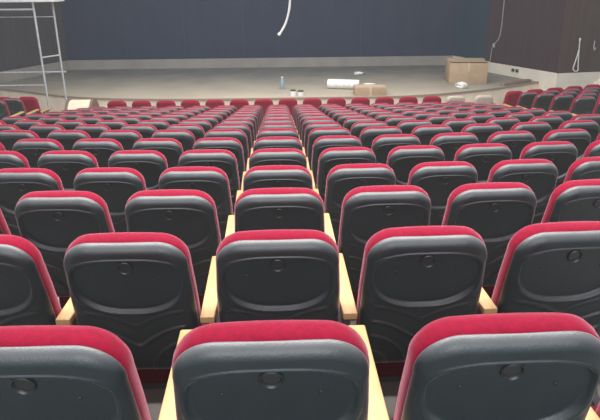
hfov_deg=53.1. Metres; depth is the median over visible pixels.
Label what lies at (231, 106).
chair
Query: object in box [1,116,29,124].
chair
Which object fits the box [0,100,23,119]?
chair
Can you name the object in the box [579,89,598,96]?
chair
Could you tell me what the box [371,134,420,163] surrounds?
chair
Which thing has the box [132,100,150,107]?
chair
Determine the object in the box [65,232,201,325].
backrest
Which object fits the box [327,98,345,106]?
chair
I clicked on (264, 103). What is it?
chair
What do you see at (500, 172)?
cushion
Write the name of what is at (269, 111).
chair
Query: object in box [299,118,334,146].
chair
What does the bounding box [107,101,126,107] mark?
chair
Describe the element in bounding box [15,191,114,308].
chair
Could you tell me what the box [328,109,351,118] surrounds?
chair
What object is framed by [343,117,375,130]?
chair
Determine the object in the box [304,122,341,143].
cushion
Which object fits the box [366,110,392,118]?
chair
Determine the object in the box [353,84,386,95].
cardboard box
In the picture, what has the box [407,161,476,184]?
cushion
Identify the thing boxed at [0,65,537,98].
stage
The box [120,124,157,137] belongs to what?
chair
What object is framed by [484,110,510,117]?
chair
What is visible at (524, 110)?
cushion
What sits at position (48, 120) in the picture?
chair
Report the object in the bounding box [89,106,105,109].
chair
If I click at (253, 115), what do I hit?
chair
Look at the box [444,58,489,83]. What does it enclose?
cardboard box
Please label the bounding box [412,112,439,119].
chair
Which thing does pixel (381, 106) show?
chair
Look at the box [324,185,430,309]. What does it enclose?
chair
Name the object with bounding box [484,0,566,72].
wall
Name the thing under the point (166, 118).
cushion
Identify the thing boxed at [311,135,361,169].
cushion
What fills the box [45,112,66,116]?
chair
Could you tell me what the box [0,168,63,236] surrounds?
chair
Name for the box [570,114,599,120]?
cushion
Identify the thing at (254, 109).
chair
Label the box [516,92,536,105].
chair back
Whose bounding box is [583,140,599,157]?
chair
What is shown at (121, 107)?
chair
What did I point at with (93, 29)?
wall
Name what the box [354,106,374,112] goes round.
chair
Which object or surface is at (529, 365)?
chair
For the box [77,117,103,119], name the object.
cushion
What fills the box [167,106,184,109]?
chair
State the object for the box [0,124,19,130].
chair
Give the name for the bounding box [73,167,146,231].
chair
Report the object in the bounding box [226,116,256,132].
cushion
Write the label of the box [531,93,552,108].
cushion
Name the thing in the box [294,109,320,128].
chair
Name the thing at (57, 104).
wall
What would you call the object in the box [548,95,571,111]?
cushion
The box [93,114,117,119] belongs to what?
chair
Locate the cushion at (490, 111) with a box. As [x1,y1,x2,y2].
[484,110,509,113]
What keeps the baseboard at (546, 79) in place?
attached to the wall at (531, 32)
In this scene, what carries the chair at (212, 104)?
on the floor
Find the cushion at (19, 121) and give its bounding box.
[15,120,45,123]
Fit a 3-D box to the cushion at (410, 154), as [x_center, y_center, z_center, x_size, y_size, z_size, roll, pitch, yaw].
[0.954,-0.242,5.094,0.494,0.663,0.246,-2,21,-4]
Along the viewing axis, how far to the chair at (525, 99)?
13.93 m
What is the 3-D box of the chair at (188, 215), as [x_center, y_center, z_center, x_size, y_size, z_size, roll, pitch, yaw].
[-0.713,0.249,3.508,0.582,0.938,0.660,-1,21,-1]
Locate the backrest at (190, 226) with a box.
[125,189,220,242]
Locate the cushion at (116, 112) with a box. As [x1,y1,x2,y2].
[107,111,129,113]
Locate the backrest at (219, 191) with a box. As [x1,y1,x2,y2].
[159,166,232,214]
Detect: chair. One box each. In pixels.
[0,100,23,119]
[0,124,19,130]
[0,130,39,150]
[0,142,5,150]
[0,151,29,168]
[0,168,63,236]
[0,208,10,234]
[0,234,71,325]
[0,325,150,419]
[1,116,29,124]
[3,98,38,116]
[13,138,63,167]
[14,120,45,129]
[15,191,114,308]
[19,96,51,113]
[25,114,49,119]
[29,124,64,138]
[38,150,98,190]
[39,117,66,124]
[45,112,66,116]
[47,130,90,149]
[54,120,85,129]
[55,232,201,388]
[59,114,83,119]
[61,110,81,113]
[64,98,98,109]
[72,138,122,166]
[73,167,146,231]
[74,124,110,137]
[76,108,94,111]
[76,112,98,116]
[76,117,103,123]
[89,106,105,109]
[90,110,111,113]
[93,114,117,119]
[96,120,127,129]
[99,130,142,149]
[103,108,122,111]
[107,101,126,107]
[107,111,129,116]
[108,150,167,189]
[113,117,140,124]
[114,106,131,109]
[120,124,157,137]
[121,109,140,113]
[125,189,220,309]
[127,114,152,119]
[131,108,149,111]
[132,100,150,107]
[132,138,183,167]
[137,120,169,129]
[139,111,162,116]
[140,106,158,109]
[150,109,171,113]
[150,116,179,124]
[152,129,195,151]
[156,100,175,107]
[158,320,369,419]
[159,107,178,111]
[159,166,232,241]
[162,113,187,121]
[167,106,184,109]
[167,124,204,140]
[170,111,194,118]
[179,109,200,115]
[179,120,211,133]
[179,149,239,214]
[181,100,199,108]
[186,107,205,112]
[188,116,217,128]
[192,106,210,110]
[193,137,244,189]
[196,113,222,123]
[200,229,339,323]
[203,111,227,119]
[204,129,248,171]
[205,100,224,108]
[208,109,230,116]
[213,107,233,114]
[213,123,251,157]
[218,105,236,112]
[220,119,254,147]
[225,187,324,237]
[226,116,256,140]
[230,99,248,110]
[231,113,258,133]
[235,110,259,127]
[236,165,312,199]
[238,108,261,126]
[240,106,262,121]
[241,148,306,189]
[243,105,263,117]
[246,136,302,171]
[250,128,298,155]
[254,99,272,115]
[254,123,296,142]
[256,119,294,135]
[258,115,292,131]
[263,106,288,118]
[264,112,291,117]
[265,110,290,114]
[266,108,289,111]
[278,99,297,117]
[291,104,312,119]
[292,106,314,122]
[293,107,317,125]
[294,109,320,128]
[295,112,324,133]
[297,114,329,139]
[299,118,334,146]
[300,122,341,156]
[303,98,321,108]
[303,127,350,169]
[306,135,361,186]
[308,147,375,202]
[313,163,395,246]
[318,104,336,110]
[321,105,341,112]
[324,107,346,115]
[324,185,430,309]
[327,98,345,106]
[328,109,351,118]
[332,111,358,121]
[337,114,366,126]
[339,226,486,381]
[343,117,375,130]
[344,103,362,108]
[348,312,599,419]
[349,105,367,110]
[350,121,386,138]
[351,97,369,105]
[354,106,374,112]
[359,108,382,114]
[359,126,401,148]
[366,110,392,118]
[370,103,387,107]
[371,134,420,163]
[375,97,393,103]
[375,113,402,121]
[376,104,395,108]
[383,106,403,110]
[385,116,415,125]
[386,145,444,184]
[391,107,414,112]
[396,102,413,105]
[396,120,432,133]
[399,97,417,103]
[401,109,425,115]
[404,104,422,107]
[407,161,477,225]
[411,125,452,144]
[412,105,432,109]
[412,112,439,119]
[421,102,437,104]
[422,96,441,102]
[423,107,444,111]
[425,115,456,124]
[430,132,478,160]
[431,103,447,106]
[435,109,458,114]
[441,104,460,108]
[441,119,476,132]
[442,182,536,298]
[446,96,464,102]
[447,101,461,103]
[449,111,475,118]
[453,106,475,110]
[454,143,511,182]
[458,102,475,105]
[461,123,502,142]
[465,114,495,123]
[468,108,491,113]
[470,104,488,107]
[474,95,492,104]
[476,221,599,335]
[484,105,504,109]
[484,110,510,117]
[486,117,519,130]
[487,131,535,159]
[487,159,557,223]
[493,91,522,106]
[500,107,523,112]
[502,92,537,108]
[504,112,534,121]
[510,122,551,141]
[516,93,554,111]
[519,141,577,188]
[520,108,545,116]
[527,89,542,93]
[528,116,563,129]
[532,95,573,111]
[541,179,599,222]
[542,90,559,95]
[542,111,572,121]
[542,129,590,159]
[547,87,562,91]
[550,96,595,116]
[558,91,577,98]
[558,120,599,143]
[562,88,579,93]
[563,156,599,182]
[566,86,582,91]
[570,114,599,134]
[571,100,599,115]
[577,93,597,101]
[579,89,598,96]
[583,87,599,94]
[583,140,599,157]
[584,84,599,87]
[585,402,599,419]
[591,334,599,405]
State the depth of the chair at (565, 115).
8.52 m
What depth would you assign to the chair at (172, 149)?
5.63 m
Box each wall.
[0,2,67,71]
[0,83,537,113]
[60,0,457,59]
[453,0,489,58]
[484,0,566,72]
[559,0,599,72]
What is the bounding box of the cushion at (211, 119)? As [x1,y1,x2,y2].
[188,116,217,122]
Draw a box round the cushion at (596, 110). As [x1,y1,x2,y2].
[592,100,599,113]
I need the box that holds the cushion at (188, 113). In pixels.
[170,111,194,115]
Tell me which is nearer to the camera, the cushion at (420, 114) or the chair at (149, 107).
the cushion at (420, 114)
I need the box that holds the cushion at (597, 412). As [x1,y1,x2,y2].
[595,402,599,417]
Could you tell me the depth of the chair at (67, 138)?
6.48 m
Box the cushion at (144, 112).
[139,111,162,114]
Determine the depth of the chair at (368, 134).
6.54 m
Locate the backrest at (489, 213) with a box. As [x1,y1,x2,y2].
[442,182,533,225]
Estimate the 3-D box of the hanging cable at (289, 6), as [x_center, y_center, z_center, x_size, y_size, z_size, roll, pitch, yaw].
[-0.342,-6.342,14.562,0.252,4.117,0.570,-17,26,-37]
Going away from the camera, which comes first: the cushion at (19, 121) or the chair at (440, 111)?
the cushion at (19, 121)
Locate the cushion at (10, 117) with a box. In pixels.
[3,116,29,119]
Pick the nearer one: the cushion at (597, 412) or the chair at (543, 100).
the cushion at (597, 412)
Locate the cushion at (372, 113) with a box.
[366,110,392,115]
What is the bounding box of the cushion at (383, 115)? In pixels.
[375,113,402,118]
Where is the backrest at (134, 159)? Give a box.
[108,150,167,168]
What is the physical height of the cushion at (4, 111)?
0.663 m
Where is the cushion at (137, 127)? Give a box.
[120,124,157,130]
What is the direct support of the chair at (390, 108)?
on the floor
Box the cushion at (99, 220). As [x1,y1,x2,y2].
[16,191,114,232]
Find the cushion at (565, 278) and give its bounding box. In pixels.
[491,221,599,306]
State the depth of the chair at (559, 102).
12.24 m
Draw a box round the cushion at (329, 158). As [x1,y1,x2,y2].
[316,147,375,188]
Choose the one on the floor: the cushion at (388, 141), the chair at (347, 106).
the chair at (347, 106)
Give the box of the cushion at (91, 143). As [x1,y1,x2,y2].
[73,138,122,149]
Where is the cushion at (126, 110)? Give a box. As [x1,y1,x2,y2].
[121,109,140,111]
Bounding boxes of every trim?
[0,81,538,100]
[121,0,420,57]
[557,0,568,72]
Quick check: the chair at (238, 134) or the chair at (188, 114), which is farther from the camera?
the chair at (188, 114)
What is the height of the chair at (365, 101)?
0.938 m
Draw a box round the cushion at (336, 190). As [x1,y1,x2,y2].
[324,163,395,212]
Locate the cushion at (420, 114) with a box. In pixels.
[412,112,439,116]
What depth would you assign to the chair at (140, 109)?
12.35 m
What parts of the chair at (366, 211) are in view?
armrest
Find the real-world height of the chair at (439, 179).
0.938 m
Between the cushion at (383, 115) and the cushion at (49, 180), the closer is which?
the cushion at (49, 180)
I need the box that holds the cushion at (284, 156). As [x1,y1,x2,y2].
[249,148,306,165]
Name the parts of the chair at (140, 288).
armrest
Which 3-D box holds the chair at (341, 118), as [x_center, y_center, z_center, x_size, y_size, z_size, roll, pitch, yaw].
[0.757,-1.104,9.497,0.582,0.938,0.660,-2,21,-3]
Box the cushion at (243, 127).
[213,123,251,142]
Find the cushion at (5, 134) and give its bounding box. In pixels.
[0,130,39,138]
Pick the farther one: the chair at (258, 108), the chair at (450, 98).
the chair at (450, 98)
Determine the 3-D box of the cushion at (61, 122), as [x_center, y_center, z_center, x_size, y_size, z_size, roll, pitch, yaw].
[-3.151,-0.946,8.407,0.494,0.663,0.246,1,21,3]
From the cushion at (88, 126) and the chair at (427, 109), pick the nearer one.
the cushion at (88, 126)
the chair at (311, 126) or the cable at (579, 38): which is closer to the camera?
the chair at (311, 126)
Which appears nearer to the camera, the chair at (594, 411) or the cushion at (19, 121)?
the chair at (594, 411)
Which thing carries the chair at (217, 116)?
on the floor
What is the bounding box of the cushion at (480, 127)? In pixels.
[461,123,500,131]
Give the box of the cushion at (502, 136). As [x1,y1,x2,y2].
[487,131,533,142]
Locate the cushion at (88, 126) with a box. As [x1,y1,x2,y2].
[76,124,110,129]
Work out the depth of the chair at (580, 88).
15.33 m
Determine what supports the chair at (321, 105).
on the floor
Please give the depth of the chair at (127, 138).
6.47 m
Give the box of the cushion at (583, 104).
[569,96,591,112]
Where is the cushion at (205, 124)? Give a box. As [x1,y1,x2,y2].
[179,120,211,128]
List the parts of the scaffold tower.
rail, rail, rail, rail, leg, leg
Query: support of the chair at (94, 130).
on the floor
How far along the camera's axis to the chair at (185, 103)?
14.74 m
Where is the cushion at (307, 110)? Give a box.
[296,109,320,120]
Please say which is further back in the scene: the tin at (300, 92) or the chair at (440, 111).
the tin at (300, 92)
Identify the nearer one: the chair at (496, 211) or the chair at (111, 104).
the chair at (496, 211)
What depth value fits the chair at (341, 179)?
4.06 m
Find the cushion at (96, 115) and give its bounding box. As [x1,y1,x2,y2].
[93,114,117,116]
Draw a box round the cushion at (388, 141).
[371,134,420,149]
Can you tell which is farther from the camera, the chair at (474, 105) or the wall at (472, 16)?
the wall at (472, 16)
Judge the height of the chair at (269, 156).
0.938 m
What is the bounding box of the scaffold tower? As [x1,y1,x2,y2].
[0,0,66,111]
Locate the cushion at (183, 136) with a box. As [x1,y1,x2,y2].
[152,129,195,142]
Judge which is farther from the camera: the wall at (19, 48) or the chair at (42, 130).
the wall at (19, 48)
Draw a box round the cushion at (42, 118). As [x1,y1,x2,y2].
[39,117,66,119]
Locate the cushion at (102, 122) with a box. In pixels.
[97,120,127,124]
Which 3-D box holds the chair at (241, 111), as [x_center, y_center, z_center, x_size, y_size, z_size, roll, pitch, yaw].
[-1.002,-1.427,11.121,0.582,0.938,0.660,-1,21,-1]
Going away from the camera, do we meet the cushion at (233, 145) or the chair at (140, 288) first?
the chair at (140, 288)
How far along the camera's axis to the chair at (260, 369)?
1.40 m
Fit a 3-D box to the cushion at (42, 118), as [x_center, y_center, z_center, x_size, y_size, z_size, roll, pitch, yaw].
[-3.752,-1.127,9.266,0.494,0.663,0.246,1,21,3]
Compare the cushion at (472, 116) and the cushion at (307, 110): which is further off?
the cushion at (307, 110)
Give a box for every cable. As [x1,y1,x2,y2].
[277,0,290,35]
[490,0,504,60]
[573,38,580,71]
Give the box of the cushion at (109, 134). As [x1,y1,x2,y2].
[101,130,142,138]
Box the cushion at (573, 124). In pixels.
[558,120,594,128]
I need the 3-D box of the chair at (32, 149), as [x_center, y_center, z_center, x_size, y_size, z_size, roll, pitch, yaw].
[-2.514,-0.322,6.073,0.582,0.938,0.660,0,21,2]
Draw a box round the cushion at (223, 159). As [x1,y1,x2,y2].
[179,149,239,189]
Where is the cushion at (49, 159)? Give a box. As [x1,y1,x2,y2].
[40,150,98,167]
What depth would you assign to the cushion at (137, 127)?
7.30 m
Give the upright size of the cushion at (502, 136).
0.663 m
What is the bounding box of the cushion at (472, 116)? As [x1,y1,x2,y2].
[465,114,493,118]
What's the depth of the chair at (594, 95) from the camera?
12.40 m
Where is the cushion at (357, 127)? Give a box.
[350,121,386,132]
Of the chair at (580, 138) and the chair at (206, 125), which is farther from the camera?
the chair at (206, 125)
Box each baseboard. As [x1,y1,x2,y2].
[0,60,68,82]
[68,56,452,69]
[488,62,556,90]
[555,72,599,89]
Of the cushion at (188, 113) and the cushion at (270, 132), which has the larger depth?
the cushion at (188, 113)
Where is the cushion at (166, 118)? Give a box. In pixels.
[150,116,179,121]
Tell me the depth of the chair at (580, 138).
5.85 m
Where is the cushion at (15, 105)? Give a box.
[3,98,26,112]
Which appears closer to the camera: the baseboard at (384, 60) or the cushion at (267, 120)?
the cushion at (267, 120)
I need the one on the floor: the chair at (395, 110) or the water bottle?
the chair at (395, 110)
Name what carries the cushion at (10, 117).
on the chair at (11, 120)
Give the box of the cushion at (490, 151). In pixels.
[454,143,510,160]
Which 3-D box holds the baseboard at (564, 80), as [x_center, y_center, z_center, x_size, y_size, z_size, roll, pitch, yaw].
[9.892,-3.639,18.065,4.957,1.112,0.120,-4,21,-10]
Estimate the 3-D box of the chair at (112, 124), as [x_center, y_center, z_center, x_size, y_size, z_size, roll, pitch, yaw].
[-2.607,-0.876,8.602,0.582,0.938,0.660,0,21,2]
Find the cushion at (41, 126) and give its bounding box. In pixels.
[30,124,64,129]
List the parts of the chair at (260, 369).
armrest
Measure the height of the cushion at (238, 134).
0.663 m
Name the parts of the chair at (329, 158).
armrest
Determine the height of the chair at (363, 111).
0.938 m
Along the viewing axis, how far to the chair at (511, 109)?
10.15 m
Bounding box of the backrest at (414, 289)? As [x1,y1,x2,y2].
[356,226,485,324]
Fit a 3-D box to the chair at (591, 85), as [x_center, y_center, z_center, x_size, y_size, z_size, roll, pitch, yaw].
[7.536,-2.903,15.962,0.582,0.938,0.657,-5,21,-11]
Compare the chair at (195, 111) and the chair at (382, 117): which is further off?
the chair at (195, 111)
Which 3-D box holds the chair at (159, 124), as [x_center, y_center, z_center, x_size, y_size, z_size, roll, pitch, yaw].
[-2.040,-0.876,8.589,0.582,0.938,0.660,0,21,1]
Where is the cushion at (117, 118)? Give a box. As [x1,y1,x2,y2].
[113,117,140,120]
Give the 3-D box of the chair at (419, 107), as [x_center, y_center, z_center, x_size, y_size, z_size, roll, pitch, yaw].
[2.367,-1.699,12.134,0.582,0.938,0.660,-2,21,-4]
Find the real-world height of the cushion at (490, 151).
0.663 m
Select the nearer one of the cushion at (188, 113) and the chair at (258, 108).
the cushion at (188, 113)
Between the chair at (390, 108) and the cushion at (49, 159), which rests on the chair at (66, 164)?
the cushion at (49, 159)
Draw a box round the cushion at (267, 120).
[261,119,294,125]
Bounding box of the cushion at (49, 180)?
[0,168,63,190]
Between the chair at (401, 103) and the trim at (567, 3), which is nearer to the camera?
the chair at (401, 103)
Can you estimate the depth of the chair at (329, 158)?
4.87 m
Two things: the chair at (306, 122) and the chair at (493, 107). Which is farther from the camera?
the chair at (493, 107)
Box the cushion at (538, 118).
[528,116,561,121]
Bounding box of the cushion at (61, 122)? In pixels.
[56,120,85,124]
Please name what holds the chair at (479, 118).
on the floor
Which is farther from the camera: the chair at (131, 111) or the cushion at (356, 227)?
the chair at (131, 111)
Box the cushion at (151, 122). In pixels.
[137,120,169,125]
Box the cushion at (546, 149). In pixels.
[519,141,572,158]
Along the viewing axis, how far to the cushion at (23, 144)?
5.63 m
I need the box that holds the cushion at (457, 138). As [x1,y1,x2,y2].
[430,132,477,144]
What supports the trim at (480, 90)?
attached to the wall at (57, 104)
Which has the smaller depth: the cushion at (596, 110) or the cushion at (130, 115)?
the cushion at (130, 115)
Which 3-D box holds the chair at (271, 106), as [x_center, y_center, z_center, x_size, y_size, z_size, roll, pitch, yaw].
[-0.497,-1.798,12.825,0.582,0.938,0.660,-1,21,-2]
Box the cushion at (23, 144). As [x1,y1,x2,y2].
[16,138,63,149]
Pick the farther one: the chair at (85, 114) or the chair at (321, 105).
the chair at (321, 105)
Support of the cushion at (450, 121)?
on the chair at (456, 125)
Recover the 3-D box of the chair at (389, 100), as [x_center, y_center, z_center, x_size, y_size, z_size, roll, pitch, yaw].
[2.064,-2.459,15.330,0.582,0.938,0.657,-2,21,-3]
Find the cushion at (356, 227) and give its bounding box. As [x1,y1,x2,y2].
[338,185,430,249]
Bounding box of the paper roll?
[327,79,360,88]
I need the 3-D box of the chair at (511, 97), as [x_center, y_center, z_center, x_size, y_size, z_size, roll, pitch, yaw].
[5.207,-2.574,15.135,0.582,0.938,0.657,-5,21,-11]
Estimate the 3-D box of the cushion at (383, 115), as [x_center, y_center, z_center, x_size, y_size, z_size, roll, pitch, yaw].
[1.368,-1.191,9.322,0.494,0.663,0.246,-2,21,-4]
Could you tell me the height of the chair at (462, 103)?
0.938 m
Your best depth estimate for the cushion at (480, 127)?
6.62 m
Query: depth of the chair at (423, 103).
13.40 m
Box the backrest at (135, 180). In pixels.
[75,167,146,189]
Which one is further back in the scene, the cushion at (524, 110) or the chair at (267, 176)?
the cushion at (524, 110)
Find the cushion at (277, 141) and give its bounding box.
[253,136,302,151]
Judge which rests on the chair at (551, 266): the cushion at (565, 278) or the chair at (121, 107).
the cushion at (565, 278)
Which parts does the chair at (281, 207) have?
armrest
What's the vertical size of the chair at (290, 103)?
0.938 m
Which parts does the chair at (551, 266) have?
armrest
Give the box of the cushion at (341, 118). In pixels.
[337,114,366,122]
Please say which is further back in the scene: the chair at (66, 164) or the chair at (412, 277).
the chair at (66, 164)
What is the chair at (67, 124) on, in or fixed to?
on the floor
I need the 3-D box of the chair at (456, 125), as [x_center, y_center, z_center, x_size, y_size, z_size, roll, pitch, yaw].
[1.947,-0.786,7.897,0.582,0.938,0.660,-3,21,-5]
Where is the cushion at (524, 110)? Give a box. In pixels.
[520,108,543,111]
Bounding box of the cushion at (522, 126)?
[510,122,548,130]
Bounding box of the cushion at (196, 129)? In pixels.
[167,124,204,134]
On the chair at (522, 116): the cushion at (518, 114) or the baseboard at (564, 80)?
the cushion at (518, 114)
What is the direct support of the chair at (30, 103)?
on the floor
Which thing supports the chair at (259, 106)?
on the floor
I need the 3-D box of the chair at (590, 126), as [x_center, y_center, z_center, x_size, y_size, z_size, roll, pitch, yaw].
[3.105,-0.661,7.176,0.582,0.938,0.660,-3,21,-7]
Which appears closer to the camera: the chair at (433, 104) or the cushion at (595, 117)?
the cushion at (595, 117)
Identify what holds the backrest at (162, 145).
on the chair at (172, 149)
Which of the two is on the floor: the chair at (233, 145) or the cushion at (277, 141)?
the chair at (233, 145)
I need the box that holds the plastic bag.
[455,82,467,88]
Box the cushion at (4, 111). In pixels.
[0,100,10,115]
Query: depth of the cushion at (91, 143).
5.62 m
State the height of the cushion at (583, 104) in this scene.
0.663 m
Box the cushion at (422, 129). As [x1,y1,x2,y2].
[411,125,452,133]
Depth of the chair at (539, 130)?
6.69 m
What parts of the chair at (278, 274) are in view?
armrest, leg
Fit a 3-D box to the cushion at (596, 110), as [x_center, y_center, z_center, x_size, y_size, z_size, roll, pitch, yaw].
[5.431,-1.676,10.729,0.494,0.663,0.246,-5,21,-11]
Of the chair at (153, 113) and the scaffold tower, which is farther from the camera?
the scaffold tower
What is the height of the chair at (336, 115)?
0.938 m
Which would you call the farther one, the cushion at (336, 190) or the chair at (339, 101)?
the chair at (339, 101)
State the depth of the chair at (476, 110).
10.08 m
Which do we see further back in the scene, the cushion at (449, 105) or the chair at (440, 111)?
the cushion at (449, 105)
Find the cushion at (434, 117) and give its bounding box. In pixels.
[425,115,456,119]
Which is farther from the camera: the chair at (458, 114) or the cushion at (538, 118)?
the chair at (458, 114)
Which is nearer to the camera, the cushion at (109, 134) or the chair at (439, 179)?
the chair at (439, 179)
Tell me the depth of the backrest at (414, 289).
2.33 m
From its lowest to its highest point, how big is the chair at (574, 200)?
0.938 m
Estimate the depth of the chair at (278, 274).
2.29 m
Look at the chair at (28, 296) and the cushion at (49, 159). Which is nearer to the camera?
the chair at (28, 296)
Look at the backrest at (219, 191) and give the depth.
4.02 m
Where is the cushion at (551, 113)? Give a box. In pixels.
[542,111,569,115]
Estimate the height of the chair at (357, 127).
0.938 m
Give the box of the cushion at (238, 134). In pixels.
[204,129,248,155]
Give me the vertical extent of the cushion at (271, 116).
0.663 m
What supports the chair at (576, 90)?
on the floor
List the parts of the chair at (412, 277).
leg, armrest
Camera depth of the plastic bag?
16.99 m
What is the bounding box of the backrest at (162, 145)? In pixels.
[133,138,183,153]
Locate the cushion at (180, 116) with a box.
[162,113,187,118]
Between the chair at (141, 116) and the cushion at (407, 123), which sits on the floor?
the chair at (141, 116)
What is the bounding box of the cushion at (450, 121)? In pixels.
[441,119,475,124]
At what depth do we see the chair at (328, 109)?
11.60 m
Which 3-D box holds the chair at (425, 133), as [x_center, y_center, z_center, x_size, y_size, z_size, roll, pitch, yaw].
[1.414,-0.583,7.004,0.582,0.938,0.660,-2,21,-4]
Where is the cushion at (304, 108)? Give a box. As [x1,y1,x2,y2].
[295,107,317,112]
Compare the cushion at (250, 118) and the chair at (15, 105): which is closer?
the cushion at (250, 118)
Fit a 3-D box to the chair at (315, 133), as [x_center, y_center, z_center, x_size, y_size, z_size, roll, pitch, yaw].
[0.284,-0.547,6.934,0.582,0.938,0.660,-1,21,-3]
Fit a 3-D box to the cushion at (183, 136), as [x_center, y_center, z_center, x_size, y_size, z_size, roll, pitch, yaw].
[-1.381,-0.585,6.679,0.494,0.663,0.246,0,20,0]
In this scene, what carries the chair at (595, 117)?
on the floor
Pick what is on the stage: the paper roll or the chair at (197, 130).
the paper roll
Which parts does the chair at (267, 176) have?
armrest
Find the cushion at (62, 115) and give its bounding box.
[59,114,83,116]
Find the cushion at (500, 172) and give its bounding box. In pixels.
[487,159,555,181]
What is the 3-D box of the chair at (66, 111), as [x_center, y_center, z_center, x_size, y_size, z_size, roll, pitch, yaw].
[-4.441,-1.585,11.982,0.582,0.938,0.660,0,21,2]
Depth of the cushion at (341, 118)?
9.06 m
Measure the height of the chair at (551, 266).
0.938 m
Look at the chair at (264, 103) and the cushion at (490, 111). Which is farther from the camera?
the chair at (264, 103)
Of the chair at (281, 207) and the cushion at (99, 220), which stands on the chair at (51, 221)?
the cushion at (99, 220)
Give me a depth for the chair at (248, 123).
8.17 m
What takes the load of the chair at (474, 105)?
on the floor
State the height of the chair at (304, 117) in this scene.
0.938 m
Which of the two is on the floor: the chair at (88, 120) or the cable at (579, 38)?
the chair at (88, 120)
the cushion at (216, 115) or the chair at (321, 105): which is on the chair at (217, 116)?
the cushion at (216, 115)
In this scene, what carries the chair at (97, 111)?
on the floor
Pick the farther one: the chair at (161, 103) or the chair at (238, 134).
the chair at (161, 103)
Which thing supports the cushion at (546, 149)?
on the chair at (562, 154)
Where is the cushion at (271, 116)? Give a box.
[262,115,292,121]
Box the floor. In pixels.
[58,297,599,419]
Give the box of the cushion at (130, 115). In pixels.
[128,114,152,117]
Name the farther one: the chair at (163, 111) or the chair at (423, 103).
the chair at (423, 103)
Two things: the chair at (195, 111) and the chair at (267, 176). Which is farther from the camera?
the chair at (195, 111)
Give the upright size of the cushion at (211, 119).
0.663 m
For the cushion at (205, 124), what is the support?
on the chair at (206, 125)
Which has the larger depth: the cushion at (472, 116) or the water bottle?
the water bottle
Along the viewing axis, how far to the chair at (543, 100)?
13.09 m
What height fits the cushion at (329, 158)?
0.663 m
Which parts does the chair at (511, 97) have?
backrest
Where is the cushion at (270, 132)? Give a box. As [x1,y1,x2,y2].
[256,128,298,138]
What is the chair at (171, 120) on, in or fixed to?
on the floor
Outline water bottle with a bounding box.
[280,77,284,88]
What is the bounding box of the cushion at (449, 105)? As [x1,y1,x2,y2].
[441,104,460,106]
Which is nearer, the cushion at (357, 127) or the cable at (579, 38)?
the cushion at (357, 127)
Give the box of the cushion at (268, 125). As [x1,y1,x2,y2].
[259,123,296,130]
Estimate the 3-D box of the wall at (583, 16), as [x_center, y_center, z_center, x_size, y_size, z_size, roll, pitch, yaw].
[9.874,-6.532,17.021,4.937,5.040,0.150,-4,21,-10]
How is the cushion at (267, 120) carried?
on the chair at (266, 120)
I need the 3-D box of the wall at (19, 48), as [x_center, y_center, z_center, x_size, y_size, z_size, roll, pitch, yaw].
[-9.210,-6.888,18.400,0.150,5.040,5.033,6,22,18]
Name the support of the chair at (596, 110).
on the floor
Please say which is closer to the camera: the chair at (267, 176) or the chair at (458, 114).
the chair at (267, 176)
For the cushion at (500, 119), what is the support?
on the chair at (506, 123)
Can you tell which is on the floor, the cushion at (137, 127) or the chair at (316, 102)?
the chair at (316, 102)
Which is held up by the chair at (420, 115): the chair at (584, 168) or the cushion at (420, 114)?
the cushion at (420, 114)
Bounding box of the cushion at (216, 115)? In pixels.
[196,113,222,118]
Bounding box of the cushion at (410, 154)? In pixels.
[386,145,443,164]
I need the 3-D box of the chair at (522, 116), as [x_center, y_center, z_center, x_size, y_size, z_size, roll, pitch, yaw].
[3.043,-1.022,8.865,0.582,0.938,0.660,-3,21,-7]
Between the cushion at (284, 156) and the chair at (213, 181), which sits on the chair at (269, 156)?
the cushion at (284, 156)
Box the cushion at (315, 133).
[307,127,350,156]
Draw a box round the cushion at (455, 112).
[449,111,475,114]
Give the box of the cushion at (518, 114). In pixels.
[504,112,531,116]
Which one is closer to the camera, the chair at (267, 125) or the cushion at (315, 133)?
the cushion at (315, 133)
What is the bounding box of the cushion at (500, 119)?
[486,117,519,122]
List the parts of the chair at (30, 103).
backrest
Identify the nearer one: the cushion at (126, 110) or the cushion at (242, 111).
the cushion at (242, 111)
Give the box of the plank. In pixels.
[500,79,531,85]
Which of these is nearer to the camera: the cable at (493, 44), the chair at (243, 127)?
the chair at (243, 127)
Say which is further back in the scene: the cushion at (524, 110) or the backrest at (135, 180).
the cushion at (524, 110)
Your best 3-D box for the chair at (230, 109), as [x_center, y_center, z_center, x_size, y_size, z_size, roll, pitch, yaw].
[-1.633,-1.778,12.798,0.582,0.938,0.660,-1,21,-1]
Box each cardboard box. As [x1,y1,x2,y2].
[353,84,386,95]
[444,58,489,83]
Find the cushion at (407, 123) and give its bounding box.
[396,120,432,126]
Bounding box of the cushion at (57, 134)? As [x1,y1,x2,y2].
[49,130,90,138]
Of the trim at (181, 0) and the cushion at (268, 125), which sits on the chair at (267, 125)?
the cushion at (268, 125)
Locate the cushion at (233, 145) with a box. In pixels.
[193,137,244,169]
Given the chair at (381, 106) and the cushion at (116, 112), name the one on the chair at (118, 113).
the cushion at (116, 112)
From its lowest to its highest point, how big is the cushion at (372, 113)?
0.663 m
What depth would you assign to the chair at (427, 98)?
14.97 m
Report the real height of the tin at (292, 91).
0.155 m
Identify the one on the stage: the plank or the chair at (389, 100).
the plank
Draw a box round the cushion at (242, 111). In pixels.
[235,110,259,121]
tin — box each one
[290,89,295,95]
[297,90,303,95]
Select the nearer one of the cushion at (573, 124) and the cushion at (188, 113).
the cushion at (573, 124)
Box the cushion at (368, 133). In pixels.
[359,126,401,139]
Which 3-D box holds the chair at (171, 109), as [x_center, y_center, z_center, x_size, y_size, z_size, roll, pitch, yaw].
[-2.769,-1.765,12.787,0.582,0.938,0.660,-1,21,0]
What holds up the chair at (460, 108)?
on the floor
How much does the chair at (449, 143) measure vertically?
0.938 m
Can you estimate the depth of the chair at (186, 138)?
6.47 m
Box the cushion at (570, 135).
[542,129,586,141]
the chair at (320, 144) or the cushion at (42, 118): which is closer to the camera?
the chair at (320, 144)

